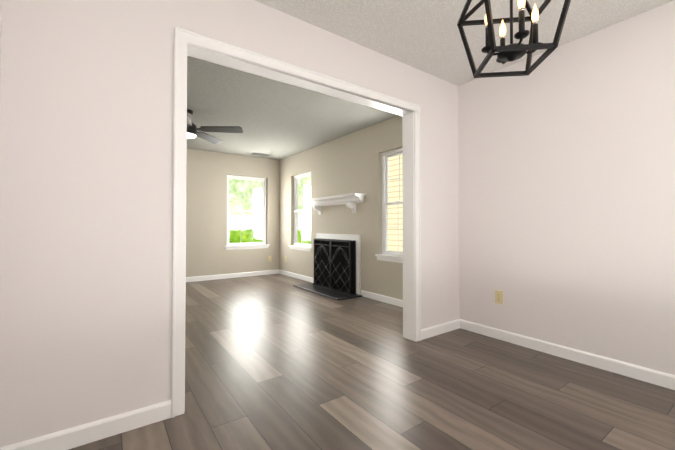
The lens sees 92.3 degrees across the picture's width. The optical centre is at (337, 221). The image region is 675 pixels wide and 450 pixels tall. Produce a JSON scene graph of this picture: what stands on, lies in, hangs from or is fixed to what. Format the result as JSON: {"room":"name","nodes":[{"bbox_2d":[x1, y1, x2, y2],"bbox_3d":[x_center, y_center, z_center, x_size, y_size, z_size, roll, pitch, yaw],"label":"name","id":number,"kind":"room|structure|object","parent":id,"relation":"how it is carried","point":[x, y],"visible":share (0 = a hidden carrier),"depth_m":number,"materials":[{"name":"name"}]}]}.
{"room":"dining room","nodes":[
{"label":"dining room","id":0,"kind":"room"},
{"bbox_2d":[0,0,1,103],"bbox_3d":[-0.565,-0.198,0.038,0.150,2.425,3.150,1,-1,-36],"label":"wall","id":1,"kind":"structure","parent":0,"point":[0,43],"depth_m":1.36,"materials":[{"name":"white paint"}]},
{"bbox_2d":[0,0,458,447],"bbox_3d":[-0.566,0.332,2.041,4.600,3.425,0.120,1,-1,-36],"label":"wall","id":2,"kind":"structure","parent":0,"point":[86,170],"depth_m":1.58,"materials":[{"name":"white paint"}]},
{"bbox_2d":[4,400,171,449],"bbox_3d":[-1.138,0.993,1.539,0.628,0.088,0.014,1,-1,-36],"label":"baseboard","id":3,"kind":"structure","parent":2,"relation":"attached to","point":[77,436],"depth_m":1.53,"materials":[{"name":"white wood"}]},
{"bbox_2d":[171,27,420,417],"bbox_3d":[-0.115,0.004,2.369,1.990,2.090,0.166,1,-1,-36],"label":"door frame","id":4,"kind":"structure","parent":2,"relation":"attached to","point":[198,46],"depth_m":2.07,"materials":[{"name":"white wood"}]},
{"bbox_2d":[421,319,459,339],"bbox_3d":[0.962,1.015,3.043,0.568,0.088,0.014,1,-1,-36],"label":"baseboard","id":5,"kind":"structure","parent":2,"relation":"attached to","point":[442,328],"depth_m":3.04,"materials":[{"name":"white wood"}]},
{"bbox_2d":[186,148,279,276],"bbox_3d":[-3.094,-0.114,5.705,4.750,2.425,0.150,1,-1,-36],"label":"wall","id":6,"kind":"structure","parent":0,"point":[207,173],"depth_m":6.21,"materials":[{"name":"beige paint"}]},
{"bbox_2d":[186,269,278,281],"bbox_3d":[-3.046,1.053,5.621,4.450,0.088,0.014,1,-1,-36],"label":"baseboard","id":7,"kind":"structure","parent":6,"relation":"attached to","point":[256,273],"depth_m":6.31,"materials":[{"name":"white wood"}]},
{"bbox_2d":[225,175,269,249],"bbox_3d":[-1.837,-0.175,6.578,0.910,1.471,0.167,1,-1,-36],"label":"window","id":8,"kind":"structure","parent":6,"relation":"in","point":[246,245],"depth_m":6.60,"materials":[{"name":"white wood"}]},
{"bbox_2d":[279,115,402,299],"bbox_3d":[0.074,0.379,5.224,0.150,3.425,4.310,1,-1,-36],"label":"wall","id":9,"kind":"structure","parent":0,"point":[349,163],"depth_m":4.94,"materials":[{"name":"beige paint"}]},
{"bbox_2d":[279,269,313,282],"bbox_3d":[-0.802,1.063,6.297,0.014,0.088,1.490,1,-1,-36],"label":"baseboard","id":10,"kind":"structure","parent":9,"relation":"attached to","point":[294,275],"depth_m":6.24,"materials":[{"name":"white wood"}]},
{"bbox_2d":[289,172,311,251],"bbox_3d":[-0.664,-0.180,6.223,0.167,1.471,0.860,1,-1,-36],"label":"window","id":11,"kind":"structure","parent":9,"relation":"in","point":[301,246],"depth_m":6.38,"materials":[{"name":"white wood"}]},
{"bbox_2d":[304,193,365,214],"bbox_3d":[-0.095,-0.251,5.168,0.200,0.268,1.440,1,-1,-36],"label":"mantel shelf","id":12,"kind":"object","parent":9,"relation":"attached to","point":[351,200],"visible":1,"depth_m":4.98,"materials":[{"name":"white wood"}]},
{"bbox_2d":[316,233,360,294],"bbox_3d":[-0.017,0.647,5.192,0.029,0.887,1.184,1,-1,-36],"label":"fireplace surround","id":13,"kind":"object","parent":9,"relation":"attached to","point":[357,238],"visible":0.5,"depth_m":4.76,"materials":[{"name":"white wood"}]},
{"bbox_2d":[361,290,402,306],"bbox_3d":[0.806,1.030,4.053,0.014,0.088,1.570,1,-1,-36],"label":"baseboard","id":14,"kind":"structure","parent":9,"relation":"attached to","point":[385,299],"depth_m":4.33,"materials":[{"name":"white wood"}]},
{"bbox_2d":[375,148,402,262],"bbox_3d":[0.833,-0.211,4.134,0.167,1.471,0.860,1,-1,-36],"label":"window","id":15,"kind":"structure","parent":9,"relation":"in","point":[392,256],"depth_m":4.41,"materials":[{"name":"white wood"}]},
{"bbox_2d":[68,274,674,449],"bbox_3d":[-0.887,1.103,2.606,4.750,0.100,7.730,1,-1,-36],"label":"floor","id":16,"kind":"structure","parent":0,"point":[277,362],"depth_m":2.01,"materials":[{"name":"wood"}]},
{"bbox_2d":[293,283,361,299],"bbox_3d":[-0.187,1.079,5.064,0.449,0.020,1.300,1,-1,-36],"label":"hearth slab","id":17,"kind":"object","parent":16,"relation":"on","point":[328,292],"visible":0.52,"depth_m":4.84,"materials":[{"name":"black stone"}]},
{"bbox_2d":[312,238,355,293],"bbox_3d":[-0.083,0.680,5.144,0.147,0.780,1.010,1,-1,-36],"label":"fireplace screen","id":18,"kind":"object","parent":17,"relation":"on","point":[334,264],"visible":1,"depth_m":5.02,"materials":[{"name":"black metal"}]},
{"bbox_2d":[187,0,673,159],"bbox_3d":[-0.887,-1.422,2.643,4.750,0.100,7.730,1,-1,-36],"label":"ceiling","id":19,"kind":"structure","parent":0,"point":[423,35],"depth_m":2.75,"materials":[{"name":"white paint"}]},
{"bbox_2d":[187,109,242,143],"bbox_3d":[-1.864,-1.190,3.934,1.261,0.326,1.287,1,-1,-36],"label":"fan","id":20,"kind":"object","parent":19,"relation":"hanging from","point":[192,130],"visible":0.58,"depth_m":3.97,"materials":[{"name":"black"}]},
{"bbox_2d":[252,153,268,155],"bbox_3d":[-1.516,-1.311,6.379,0.340,0.010,0.170,1,-1,-36],"label":"ceiling vent","id":21,"kind":"object","parent":19,"relation":"in","point":[260,154],"visible":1,"depth_m":6.35,"materials":[{"name":"grey metal"}]},
{"bbox_2d":[457,0,570,77],"bbox_3d":[0.670,-0.998,1.251,0.327,0.788,0.327,0,-1,6],"label":"chandelier","id":22,"kind":"object","parent":19,"relation":"hanging from","point":[511,51],"visible":1,"depth_m":1.24,"materials":[{"name":"black metal"}]},
{"bbox_2d":[458,0,674,374],"bbox_3d":[2.177,-0.167,2.168,0.300,2.425,3.120,1,-1,-36],"label":"wall","id":23,"kind":"structure","parent":0,"point":[566,158],"depth_m":2.42,"materials":[{"name":"white paint"}]},
{"bbox_2d":[495,290,502,303],"bbox_3d":[1.449,0.681,2.907,0.008,0.115,0.070,1,-1,-36],"label":"outlet","id":24,"kind":"object","parent":23,"relation":"attached to","point":[499,297],"visible":1,"depth_m":2.90,"materials":[{"name":"beige plastic"}]},
{"bbox_2d":[460,319,674,389],"bbox_3d":[2.075,1.000,2.023,0.014,0.088,2.970,1,-1,-36],"label":"baseboard","id":25,"kind":"structure","parent":23,"relation":"attached to","point":[659,378],"depth_m":2.40,"materials":[{"name":"white wood"}]},
{"label":"outside","id":26,"kind":"structure","parent":0,"visible":0},
{"bbox_2d":[229,179,262,242],"bbox_3d":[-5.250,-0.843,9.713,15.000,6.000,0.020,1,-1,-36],"label":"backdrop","id":27,"kind":"structure","parent":26,"point":[243,237],"depth_m":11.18,"materials":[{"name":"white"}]},
{"bbox_2d":[298,155,402,251],"bbox_3d":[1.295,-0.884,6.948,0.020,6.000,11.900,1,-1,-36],"label":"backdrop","id":28,"kind":"structure","parent":26,"point":[396,221],"depth_m":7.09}
]}

